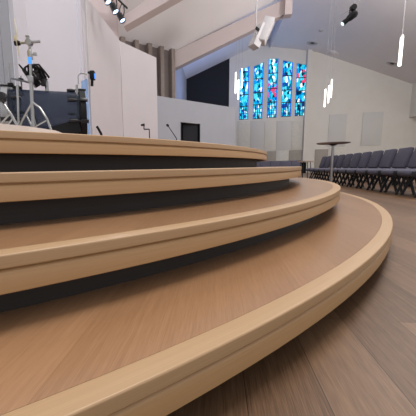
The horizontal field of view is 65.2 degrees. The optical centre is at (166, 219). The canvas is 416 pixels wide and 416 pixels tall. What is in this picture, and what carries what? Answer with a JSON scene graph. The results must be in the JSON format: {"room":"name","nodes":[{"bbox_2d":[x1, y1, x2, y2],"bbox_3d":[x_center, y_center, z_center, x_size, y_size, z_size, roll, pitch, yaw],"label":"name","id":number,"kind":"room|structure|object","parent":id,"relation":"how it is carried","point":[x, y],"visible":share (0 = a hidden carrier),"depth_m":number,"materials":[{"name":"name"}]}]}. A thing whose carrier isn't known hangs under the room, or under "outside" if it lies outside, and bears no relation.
{"room":"church sanctuary","nodes":[
{"label":"church sanctuary","id":0,"kind":"room"},
{"bbox_2d":[89,0,118,38],"bbox_3d":[-2.581,-6.204,11.814,0.160,8.268,2.856,5,11,32],"label":"wall","id":1,"kind":"structure","parent":0,"point":[102,9],"depth_m":12.07,"materials":[{"name":"white paint"}]},
{"bbox_2d":[8,0,274,50],"bbox_3d":[-0.606,-10.160,13.873,16.199,3.113,4.742,-7,11,-34],"label":"ceiling","id":2,"kind":"structure","parent":0,"point":[186,22],"depth_m":16.17,"materials":[{"name":"paint"}]},
{"bbox_2d":[112,0,182,31],"bbox_3d":[-0.449,-7.511,10.190,2.502,2.085,4.494,-1,9,0],"label":"beam","id":3,"kind":"structure","parent":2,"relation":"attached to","point":[148,9],"depth_m":11.90,"materials":[{"name":"paint"}]},
{"bbox_2d":[175,0,283,69],"bbox_3d":[3.415,-9.835,17.195,5.943,3.038,0.505,1,9,9],"label":"beam","id":4,"kind":"structure","parent":2,"relation":"attached to","point":[186,55],"depth_m":17.06,"materials":[{"name":"paint"}]},
{"bbox_2d":[248,0,274,50],"bbox_3d":[4.015,-9.555,13.159,1.105,4.852,0.589,-4,10,-18],"label":"loudspeaker","id":5,"kind":"object","parent":2,"relation":"hanging from","point":[262,31],"visible":1,"depth_m":13.26,"materials":[{"name":"white plastic"}]},
{"bbox_2d":[259,17,273,39],"bbox_3d":[4.062,-7.879,13.249,0.670,0.973,0.241,-4,10,-19],"label":"grille","id":6,"kind":"object","parent":5,"relation":"attached to","point":[265,27],"depth_m":13.23,"materials":[{"name":"white plastic"}]},
{"bbox_2d":[283,0,292,18],"bbox_3d":[6.152,-11.243,16.197,0.340,1.850,0.450,0,9,9],"label":"post","id":7,"kind":"object","parent":2,"relation":"attached to","point":[287,3],"visible":1,"depth_m":16.09,"materials":[{"name":"paint"}]},
{"bbox_2d":[125,41,169,97],"bbox_3d":[-0.930,-6.051,17.293,3.348,6.187,0.200,-7,11,-34],"label":"wall","id":8,"kind":"structure","parent":0,"point":[141,47],"depth_m":17.39,"materials":[{"name":"grey paint"}]},
{"bbox_2d":[119,36,125,43],"bbox_3d":[-2.111,-5.855,16.212,0.220,6.177,0.260,-7,11,-34],"label":"wall fin","id":9,"kind":"structure","parent":8,"relation":"attached to","point":[122,39],"depth_m":15.64,"materials":[{"name":"beige paint"}]},
{"bbox_2d":[133,39,138,49],"bbox_3d":[-1.480,-5.934,16.642,0.220,6.177,0.260,-7,11,-34],"label":"wall fin","id":10,"kind":"structure","parent":8,"relation":"attached to","point":[135,42],"depth_m":16.09,"materials":[{"name":"beige paint"}]},
{"bbox_2d":[146,43,151,55],"bbox_3d":[-0.841,-6.014,17.078,0.220,6.177,0.260,-7,11,-34],"label":"wall fin","id":11,"kind":"structure","parent":8,"relation":"attached to","point":[148,45],"depth_m":16.53,"materials":[{"name":"beige paint"}]},
{"bbox_2d":[158,46,164,96],"bbox_3d":[-0.238,-6.089,17.489,0.220,6.177,0.260,-7,11,-34],"label":"wall fin","id":12,"kind":"structure","parent":8,"relation":"attached to","point":[161,84],"depth_m":17.12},
{"bbox_2d":[169,48,175,98],"bbox_3d":[0.356,-6.164,17.894,0.220,6.177,0.260,-7,11,-34],"label":"wall fin","id":13,"kind":"structure","parent":8,"relation":"attached to","point":[171,51],"depth_m":17.52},
{"bbox_2d":[175,67,186,99],"bbox_3d":[0.860,-7.469,23.614,0.250,8.400,11.500,0,9,9],"label":"wall","id":14,"kind":"structure","parent":0,"point":[180,78],"depth_m":23.99,"materials":[{"name":"paint"}]},
{"bbox_2d":[157,96,234,145],"bbox_3d":[-0.112,-4.130,15.084,9.870,3.062,0.200,-8,11,-37],"label":"wall","id":15,"kind":"structure","parent":0,"point":[217,122],"depth_m":16.17,"materials":[{"name":"white paint"}]},
{"bbox_2d":[181,122,199,141],"bbox_3d":[1.100,-3.798,16.203,1.286,2.015,0.415,-8,11,-37],"label":"door","id":16,"kind":"structure","parent":15,"relation":"in","point":[189,132],"depth_m":16.26,"materials":[{"name":"black paint"}]},
{"bbox_2d":[183,0,284,78],"bbox_3d":[4.397,-13.011,22.471,7.400,3.050,11.500,0,9,9],"label":"ceiling","id":17,"kind":"structure","parent":0,"point":[235,48],"depth_m":25.86,"materials":[{"name":"paint"}]},
{"bbox_2d":[235,41,236,92],"bbox_3d":[4.070,-9.940,18.678,0.086,4.973,0.086,-1,9,0],"label":"pendant","id":18,"kind":"object","parent":17,"relation":"hanging from","point":[236,41],"visible":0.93,"depth_m":18.91,"materials":[{"name":"white plastic"}]},
{"bbox_2d":[241,38,242,87],"bbox_3d":[4.691,-10.507,19.805,0.086,4.576,0.086,-1,9,0],"label":"pendant","id":19,"kind":"object","parent":17,"relation":"hanging from","point":[242,38],"visible":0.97,"depth_m":19.99,"materials":[{"name":"white plastic"}]},
{"bbox_2d":[166,172,415,415],"bbox_3d":[4.971,-1.794,14.917,38.000,0.200,38.000,-1,9,0],"label":"floor","id":20,"kind":"structure","parent":0,"point":[359,359],"depth_m":0.93,"materials":[{"name":"brown wood"}]},
{"bbox_2d":[0,130,266,171],"bbox_3d":[-2.647,-1.295,9.620,14.750,0.732,18.479,-1,9,0],"label":"stage platform","id":21,"kind":"object","parent":20,"relation":"on","point":[20,151],"visible":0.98,"depth_m":1.74,"materials":[{"name":"brown wood"}]},
{"bbox_2d":[0,37,4,123],"bbox_3d":[-2.503,-2.498,4.354,0.060,3.298,0.478,7,12,40],"label":"wall panel","id":22,"kind":"object","parent":21,"relation":"on","point":[2,81],"visible":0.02,"depth_m":4.56,"materials":[{"name":"white paint"}]},
{"bbox_2d":[0,0,14,88],"bbox_3d":[-2.353,-2.554,4.692,0.060,3.298,0.281,0,9,4],"label":"wall panel","id":23,"kind":"object","parent":21,"relation":"on","point":[5,30],"visible":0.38,"depth_m":4.67,"materials":[{"name":"white paint"}]},
{"bbox_2d":[8,0,29,89],"bbox_3d":[-2.291,-2.618,5.085,0.064,3.298,0.481,-1,9,0],"label":"wall panel","id":24,"kind":"object","parent":21,"relation":"on","point":[17,9],"visible":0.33,"depth_m":4.97,"materials":[{"name":"white paint"}]},
{"bbox_2d":[0,123,60,132],"bbox_3d":[-1.161,-0.610,2.692,0.994,0.050,2.514,-6,10,-29],"label":"rug","id":25,"kind":"object","parent":21,"relation":"on","point":[2,126],"visible":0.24,"depth_m":1.62,"materials":[{"name":"beige carpet"}]},
{"bbox_2d":[0,92,17,124],"bbox_3d":[-1.139,-0.800,2.195,0.148,0.482,0.473,-9,12,-41],"label":"stand","id":26,"kind":"object","parent":25,"relation":"on","point":[3,98],"visible":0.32,"depth_m":2.09,"materials":[{"name":"silver metal"}]},
{"bbox_2d":[7,62,13,89],"bbox_3d":[-1.236,-0.917,2.534,0.140,0.608,0.140,-1,9,0],"label":"stand","id":27,"kind":"object","parent":25,"relation":"on","point":[9,84],"visible":0.3,"depth_m":2.50,"materials":[{"name":"metal"}]},
{"bbox_2d":[14,35,51,129],"bbox_3d":[-1.005,-0.944,2.355,0.212,0.710,0.447,-7,11,-35],"label":"cymbal stand","id":28,"kind":"object","parent":25,"relation":"on","point":[29,42],"visible":0.73,"depth_m":2.29,"materials":[{"name":"silver metal"}]},
{"bbox_2d":[14,18,19,58],"bbox_3d":[-1.050,-1.260,2.245,0.024,0.253,0.254,-4,10,-20],"label":"cymbal","id":29,"kind":"object","parent":28,"relation":"on","point":[15,36],"visible":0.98,"depth_m":2.23,"materials":[{"name":"brown metal"}]},
{"bbox_2d":[0,81,88,133],"bbox_3d":[-0.997,-0.883,2.678,0.650,0.499,0.481,-4,9,-17],"label":"bass drum","id":30,"kind":"object","parent":25,"relation":"on","point":[66,112],"visible":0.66,"depth_m":2.54,"materials":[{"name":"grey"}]},
{"bbox_2d":[11,76,27,88],"bbox_3d":[-1.164,-1.087,2.579,0.172,0.120,0.174,-1,9,0],"label":"cymbal","id":31,"kind":"object","parent":30,"relation":"on","point":[20,79],"visible":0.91,"depth_m":2.54,"materials":[{"name":"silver metal"}]},
{"bbox_2d":[24,63,49,87],"bbox_3d":[-1.042,-1.149,2.587,0.183,0.173,0.171,-6,10,-28],"label":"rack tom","id":32,"kind":"object","parent":30,"relation":"on","point":[39,76],"visible":0.77,"depth_m":2.54,"materials":[{"name":"black plastic"}]},
{"bbox_2d":[18,64,28,75],"bbox_3d":[-1.052,-1.128,2.474,0.081,0.179,0.267,-8,12,-39],"label":"microphone","id":33,"kind":"object","parent":32,"relation":"attached to","point":[25,72],"visible":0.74,"depth_m":2.53,"materials":[{"name":"black plastic"}]},
{"bbox_2d":[25,0,87,133],"bbox_3d":[-2.010,-2.757,5.925,0.060,3.298,1.340,4,11,30],"label":"wall panel","id":34,"kind":"object","parent":21,"relation":"on","point":[57,24],"visible":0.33,"depth_m":5.87,"materials":[{"name":"white paint"}]},
{"bbox_2d":[78,0,92,134],"bbox_3d":[-1.598,-1.976,3.468,1.537,2.518,1.249,-5,10,-23],"label":"shield","id":35,"kind":"object","parent":21,"relation":"on","point":[85,4],"visible":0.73,"depth_m":3.23,"materials":[{"name":"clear plastic"}]},
{"bbox_2d":[88,70,95,85],"bbox_3d":[-0.746,-1.409,3.216,0.075,0.143,0.060,-1,9,0],"label":"light","id":36,"kind":"object","parent":35,"relation":"attached to","point":[91,72],"visible":1,"depth_m":3.19,"materials":[{"name":"black plastic"}]},
{"bbox_2d":[81,0,122,136],"bbox_3d":[-1.476,-3.065,7.800,0.060,3.298,2.601,0,9,9],"label":"wall panel","id":37,"kind":"object","parent":21,"relation":"on","point":[104,46],"visible":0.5,"depth_m":7.52,"materials":[{"name":"white paint"}]},
{"bbox_2d":[120,41,157,138],"bbox_3d":[-0.788,-3.396,9.802,0.060,3.298,1.695,5,11,34],"label":"wall panel","id":38,"kind":"object","parent":21,"relation":"on","point":[138,68],"visible":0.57,"depth_m":9.63,"materials":[{"name":"white paint"}]},
{"bbox_2d":[0,192,392,415],"bbox_3d":[-2.378,0.021,3.100,12.552,0.179,6.768,-5,10,-26],"label":"step","id":39,"kind":"structure","parent":20,"relation":"on","point":[152,345],"depth_m":0.82,"materials":[{"name":"brown wood"}]},
{"bbox_2d":[0,177,340,312],"bbox_3d":[-2.486,-0.165,3.116,11.844,0.188,6.232,-5,10,-25],"label":"step","id":40,"kind":"structure","parent":39,"relation":"on","point":[42,261],"depth_m":1.08,"materials":[{"name":"brown wood"}]},
{"bbox_2d":[0,166,301,224],"bbox_3d":[-2.606,-0.353,3.111,11.135,0.188,5.665,-5,10,-23],"label":"step","id":41,"kind":"structure","parent":40,"relation":"on","point":[34,195],"depth_m":1.37,"materials":[{"name":"brown wood"}]},
{"bbox_2d":[260,161,269,166],"bbox_3d":[6.100,-3.127,19.711,0.606,0.901,0.671,0,9,9],"label":"upholstered chair","id":42,"kind":"object","parent":20,"relation":"on","point":[263,163],"visible":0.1,"depth_m":19.87,"materials":[{"name":"grey fabric"}]},
{"bbox_2d":[270,161,280,166],"bbox_3d":[6.703,-3.122,19.617,0.606,0.901,0.671,0,9,9],"label":"upholstered chair","id":43,"kind":"object","parent":20,"relation":"on","point":[272,163],"visible":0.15,"depth_m":19.78,"materials":[{"name":"grey fabric"}]},
{"bbox_2d":[281,161,290,166],"bbox_3d":[7.306,-3.117,19.524,0.606,0.901,0.671,0,9,9],"label":"upholstered chair","id":44,"kind":"object","parent":20,"relation":"on","point":[283,163],"visible":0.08,"depth_m":19.68,"materials":[{"name":"grey fabric"}]},
{"bbox_2d":[291,160,301,174],"bbox_3d":[7.909,-3.112,19.431,0.606,0.901,0.671,0,9,9],"label":"upholstered chair","id":45,"kind":"object","parent":20,"relation":"on","point":[293,163],"visible":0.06,"depth_m":19.60,"materials":[{"name":"grey fabric"}]},
{"bbox_2d":[297,161,314,177],"bbox_3d":[5.948,-2.114,13.754,0.700,0.771,0.700,-1,9,0],"label":"side table","id":46,"kind":"object","parent":20,"relation":"on","point":[303,164],"visible":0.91,"depth_m":13.69,"materials":[{"name":"beige laminate"}]},
{"bbox_2d":[306,156,326,178],"bbox_3d":[5.661,-1.920,12.191,0.671,0.901,0.606,2,10,17],"label":"upholstered chair","id":47,"kind":"object","parent":20,"relation":"on","point":[322,163],"visible":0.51,"depth_m":11.99,"materials":[{"name":"grey fabric"}]},
{"bbox_2d":[310,156,330,179],"bbox_3d":[5.547,-1.821,11.584,0.671,0.901,0.606,2,10,17],"label":"upholstered chair","id":48,"kind":"object","parent":20,"relation":"on","point":[328,160],"visible":0.43,"depth_m":11.40,"materials":[{"name":"grey fabric"}]},
{"bbox_2d":[314,155,338,180],"bbox_3d":[5.434,-1.723,10.978,0.671,0.901,0.606,2,10,17],"label":"upholstered chair","id":49,"kind":"object","parent":20,"relation":"on","point":[335,156],"visible":0.38,"depth_m":10.76,"materials":[{"name":"grey fabric"}]},
{"bbox_2d":[319,154,345,182],"bbox_3d":[5.320,-1.624,10.371,0.671,0.901,0.606,2,10,17],"label":"upholstered chair","id":50,"kind":"object","parent":20,"relation":"on","point":[341,158],"visible":0.52,"depth_m":10.17,"materials":[{"name":"grey fabric"}]},
{"bbox_2d":[316,142,350,192],"bbox_3d":[3.359,-1.042,6.526,0.616,1.012,0.616,-1,9,0],"label":"pub table","id":51,"kind":"object","parent":20,"relation":"on","point":[333,144],"visible":0.65,"depth_m":6.47,"materials":[{"name":"grey metal"}]},
{"bbox_2d":[325,154,352,183],"bbox_3d":[5.206,-1.525,9.764,0.671,0.901,0.606,2,10,17],"label":"upholstered chair","id":52,"kind":"object","parent":20,"relation":"on","point":[348,157],"visible":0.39,"depth_m":9.56,"materials":[{"name":"grey fabric"}]},
{"bbox_2d":[333,153,361,185],"bbox_3d":[5.092,-1.427,9.158,0.671,0.901,0.606,2,10,17],"label":"upholstered chair","id":53,"kind":"object","parent":20,"relation":"on","point":[356,157],"visible":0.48,"depth_m":8.97,"materials":[{"name":"grey fabric"}]},
{"bbox_2d":[338,151,371,186],"bbox_3d":[4.979,-1.328,8.551,0.671,0.901,0.606,2,10,17],"label":"upholstered chair","id":54,"kind":"object","parent":20,"relation":"on","point":[365,157],"visible":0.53,"depth_m":8.37,"materials":[{"name":"grey fabric"}]},
{"bbox_2d":[347,150,383,187],"bbox_3d":[4.865,-1.229,7.945,0.671,0.901,0.606,2,10,17],"label":"upholstered chair","id":55,"kind":"object","parent":20,"relation":"on","point":[375,159],"visible":0.62,"depth_m":7.77,"materials":[{"name":"grey fabric"}]},
{"bbox_2d":[356,149,397,189],"bbox_3d":[4.751,-1.131,7.338,0.671,0.901,0.606,2,10,17],"label":"upholstered chair","id":56,"kind":"object","parent":20,"relation":"on","point":[389,155],"visible":0.66,"depth_m":7.16,"materials":[{"name":"grey fabric"}]},
{"bbox_2d":[367,147,413,191],"bbox_3d":[4.637,-1.032,6.731,0.671,0.901,0.606,2,10,17],"label":"upholstered chair","id":57,"kind":"object","parent":20,"relation":"on","point":[403,156],"visible":0.63,"depth_m":6.56,"materials":[{"name":"grey fabric"}]},
{"bbox_2d":[381,148,415,194],"bbox_3d":[4.524,-0.933,6.125,0.671,0.901,0.606,2,10,17],"label":"upholstered chair","id":58,"kind":"object","parent":20,"relation":"on","point":[412,164],"visible":0.67,"depth_m":6.09,"materials":[{"name":"grey fabric"}]},
{"bbox_2d":[383,151,413,184],"bbox_3d":[6.420,-1.409,8.912,0.671,0.901,0.606,2,10,17],"label":"upholstered chair","id":59,"kind":"object","parent":20,"relation":"on","point":[413,151],"visible":0.02,"depth_m":8.70,"materials":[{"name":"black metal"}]},
{"bbox_2d":[394,167,408,186],"bbox_3d":[6.306,-1.311,8.305,0.671,0.901,0.606,2,10,17],"label":"upholstered chair","id":60,"kind":"object","parent":20,"relation":"on","point":[407,179],"visible":0.09,"depth_m":8.27,"materials":[{"name":"black metal"}]},
{"bbox_2d":[397,169,415,197],"bbox_3d":[4.410,-0.835,5.518,0.671,0.901,0.606,2,10,17],"label":"upholstered chair","id":61,"kind":"object","parent":20,"relation":"on","point":[411,173],"visible":0.99,"depth_m":5.53,"materials":[{"name":"fabric"}]},
{"bbox_2d":[186,39,415,171],"bbox_3d":[12.136,-9.723,27.535,20.800,11.250,0.300,0,9,9],"label":"wall","id":62,"kind":"structure","parent":0,"point":[356,90],"depth_m":27.09,"materials":[{"name":"white paint"}]},
{"bbox_2d":[237,121,249,147],"bbox_3d":[6.870,-7.451,28.547,1.083,2.536,0.050,0,9,9],"label":"acoustic panel","id":63,"kind":"object","parent":62,"relation":"attached to","point":[243,130],"visible":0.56,"depth_m":28.51,"materials":[{"name":"grey fabric"}]},
{"bbox_2d":[239,67,248,119],"bbox_3d":[6.811,-11.017,28.158,0.792,4.439,0.059,0,9,9],"label":"window","id":64,"kind":"structure","parent":62,"relation":"in","point":[244,91],"depth_m":28.19,"materials":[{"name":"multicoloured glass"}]},
{"bbox_2d":[250,121,263,149],"bbox_3d":[8.034,-7.406,28.372,1.146,2.522,0.050,0,9,9],"label":"acoustic panel","id":65,"kind":"object","parent":62,"relation":"attached to","point":[257,127],"visible":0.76,"depth_m":28.34,"materials":[{"name":"grey fabric"}]},
{"bbox_2d":[253,63,263,118],"bbox_3d":[7.984,-11.136,27.955,0.816,4.679,0.059,0,9,9],"label":"window","id":66,"kind":"structure","parent":62,"relation":"in","point":[258,69],"depth_m":27.97,"materials":[{"name":"blue glass"}]},
{"bbox_2d":[264,121,275,149],"bbox_3d":[9.131,-7.361,28.208,0.948,2.504,0.050,0,9,9],"label":"acoustic panel","id":67,"kind":"object","parent":62,"relation":"attached to","point":[270,126],"visible":1,"depth_m":28.18,"materials":[{"name":"grey fabric"}]},
{"bbox_2d":[267,151,275,160],"bbox_3d":[9.321,-5.102,28.539,0.790,1.890,0.060,0,9,9],"label":"wall panel","id":68,"kind":"object","parent":62,"relation":"attached to","point":[271,155],"visible":0.44,"depth_m":28.43,"materials":[{"name":"grey fabric"}]},
{"bbox_2d":[267,59,277,117],"bbox_3d":[9.164,-11.275,27.748,0.822,4.873,0.059,0,9,9],"label":"window","id":69,"kind":"structure","parent":62,"relation":"in","point":[273,63],"depth_m":27.74,"materials":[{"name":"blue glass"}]},
{"bbox_2d":[277,151,287,160],"bbox_3d":[10.246,-5.093,28.396,0.925,1.886,0.060,0,9,9],"label":"wall panel","id":70,"kind":"object","parent":62,"relation":"attached to","point":[281,155],"visible":0.44,"depth_m":28.29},
{"bbox_2d":[276,120,290,149],"bbox_3d":[10.247,-7.320,28.040,1.186,2.494,0.050,0,9,9],"label":"acoustic panel","id":71,"kind":"object","parent":62,"relation":"attached to","point":[283,140],"visible":1,"depth_m":28.02,"materials":[{"name":"grey fabric"}]},
{"bbox_2d":[281,61,292,116],"bbox_3d":[10.328,-11.193,27.580,0.836,4.650,0.059,0,9,9],"label":"window","id":72,"kind":"structure","parent":62,"relation":"in","point":[287,66],"depth_m":27.59,"materials":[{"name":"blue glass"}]},
{"bbox_2d":[289,150,301,160],"bbox_3d":[11.321,-5.098,28.228,1.081,1.914,0.060,0,9,9],"label":"wall panel","id":73,"kind":"object","parent":62,"relation":"attached to","point":[294,155],"visible":0.44,"depth_m":28.12,"materials":[{"name":"grey fabric"}]},
{"bbox_2d":[291,121,302,149],"bbox_3d":[11.331,-7.274,27.878,0.884,2.475,0.050,0,9,9],"label":"acoustic panel","id":74,"kind":"object","parent":62,"relation":"attached to","point":[297,126],"visible":1,"depth_m":27.86,"materials":[{"name":"grey fabric"}]},
{"bbox_2d":[295,64,305,115],"bbox_3d":[11.480,-11.034,27.426,0.882,4.306,0.059,0,9,9],"label":"window","id":75,"kind":"structure","parent":62,"relation":"in","point":[301,69],"depth_m":27.44,"materials":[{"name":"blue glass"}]},
{"bbox_2d":[302,49,312,168],"bbox_3d":[11.948,-9.078,27.336,0.350,10.045,0.350,0,9,9],"label":"trim","id":76,"kind":"structure","parent":62,"relation":"attached to","point":[309,52],"depth_m":27.11,"materials":[{"name":"white paint"}]},
{"bbox_2d":[314,149,327,167],"bbox_3d":[13.431,-5.097,27.898,1.080,1.947,0.060,0,9,9],"label":"wall panel","id":77,"kind":"object","parent":62,"relation":"attached to","point":[319,153],"visible":0.5,"depth_m":27.82,"materials":[{"name":"white fabric"}]},
{"bbox_2d":[328,114,346,146],"bbox_3d":[14.543,-7.565,27.329,1.397,2.657,0.050,0,9,9],"label":"acoustic panel","id":78,"kind":"object","parent":62,"relation":"attached to","point":[337,122],"visible":1,"depth_m":27.28,"materials":[{"name":"grey fabric"}]},
{"bbox_2d":[329,148,345,167],"bbox_3d":[14.677,-5.135,27.698,1.305,2.045,0.060,0,9,9],"label":"wall panel","id":79,"kind":"object","parent":62,"relation":"attached to","point":[337,151],"visible":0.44,"depth_m":27.54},
{"bbox_2d":[361,112,383,145],"bbox_3d":[17.229,-7.579,26.908,1.561,2.725,0.050,0,9,9],"label":"acoustic panel","id":80,"kind":"object","parent":62,"relation":"attached to","point":[372,123],"visible":1,"depth_m":26.88,"materials":[{"name":"grey fabric"}]},
{"bbox_2d":[272,0,415,83],"bbox_3d":[14.754,-9.724,13.237,16.050,5.670,27.400,0,9,9],"label":"ceiling","id":81,"kind":"structure","parent":0,"point":[370,40],"depth_m":21.83,"materials":[{"name":"paint"}]},
{"bbox_2d":[307,41,317,45],"bbox_3d":[11.411,-13.771,25.114,0.837,0.205,0.854,-1,9,0],"label":"ceiling speaker","id":82,"kind":"object","parent":81,"relation":"attached to","point":[312,43],"visible":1,"depth_m":25.10,"materials":[{"name":"white plastic"}]},
{"bbox_2d":[324,3,330,106],"bbox_3d":[9.407,-9.787,18.716,0.086,6.212,0.086,-1,9,0],"label":"pendant","id":83,"kind":"object","parent":81,"relation":"hanging from","point":[330,3],"visible":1,"depth_m":19.03,"materials":[{"name":"white plastic"}]},
{"bbox_2d":[327,12,333,102],"bbox_3d":[9.896,-10.017,19.289,0.086,5.797,0.086,-1,9,0],"label":"pendant","id":84,"kind":"object","parent":81,"relation":"hanging from","point":[333,12],"visible":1,"depth_m":19.58,"materials":[{"name":"white plastic"}]},
{"bbox_2d":[327,50,337,55],"bbox_3d":[13.349,-13.371,25.808,0.859,0.352,0.917,-1,9,0],"label":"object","id":85,"kind":"structure","parent":81,"relation":"attached to","point":[330,52],"depth_m":25.70,"materials":[{"name":"paint"}]},
{"bbox_2d":[330,6,336,97],"bbox_3d":[10.338,-10.301,19.852,0.086,5.286,0.086,-1,9,0],"label":"pendant","id":86,"kind":"object","parent":81,"relation":"hanging from","point":[336,6],"visible":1,"depth_m":20.09,"materials":[{"name":"white plastic"}]},
{"bbox_2d":[341,0,361,25],"bbox_3d":[4.933,-9.636,7.570,0.956,9.346,0.267,1,9,12],"label":"spotlight","id":87,"kind":"object","parent":81,"relation":"hanging from","point":[353,13],"visible":1,"depth_m":8.24,"materials":[{"name":"black plastic"}]},
{"bbox_2d":[386,61,397,65],"bbox_3d":[16.897,-11.645,24.031,0.764,0.331,0.813,-1,9,0],"label":"ceiling speaker","id":88,"kind":"object","parent":81,"relation":"attached to","point":[390,63],"visible":0.99,"depth_m":24.01,"materials":[{"name":"white plastic"}]},
{"bbox_2d":[398,0,405,65],"bbox_3d":[8.500,-8.618,11.306,0.112,6.060,0.112,-1,9,0],"label":"pendant","id":89,"kind":"object","parent":81,"relation":"hanging from","point":[402,35],"visible":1,"depth_m":11.65,"materials":[{"name":"white plastic"}]},
{"bbox_2d":[409,83,415,117],"bbox_3d":[19.677,-8.231,17.169,2.300,2.678,18.100,0,9,9],"label":"acoustic panel","id":90,"kind":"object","parent":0,"point":[412,114],"depth_m":25.83,"materials":[{"name":"beige fabric"}]},
{"bbox_3d":[-1.187,-8.741,6.147,0.455,8.287,1.512,-1,9,0],"label":"pipe","id":91,"kind":"object","parent":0,"visible":0},
{"bbox_2d":[104,0,111,5],"bbox_3d":[-1.198,-4.500,6.462,0.204,0.337,0.175,-1,9,0],"label":"stage light","id":92,"kind":"object","parent":91,"relation":"hanging from","point":[107,2],"visible":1,"depth_m":6.49,"materials":[{"name":"black metal"}]},
{"bbox_2d":[110,0,118,14],"bbox_3d":[-1.118,-4.600,6.896,0.204,0.362,0.186,-1,9,0],"label":"stage light","id":93,"kind":"object","parent":91,"relation":"hanging from","point":[113,7],"visible":0.98,"depth_m":6.88,"materials":[{"name":"black metal"}]},
{"bbox_2d":[117,4,125,23],"bbox_3d":[-1.030,-4.699,7.333,0.204,0.393,0.193,-1,9,0],"label":"stage light","id":94,"kind":"object","parent":91,"relation":"hanging from","point":[120,15],"visible":0.97,"depth_m":7.31,"materials":[{"name":"black metal"}]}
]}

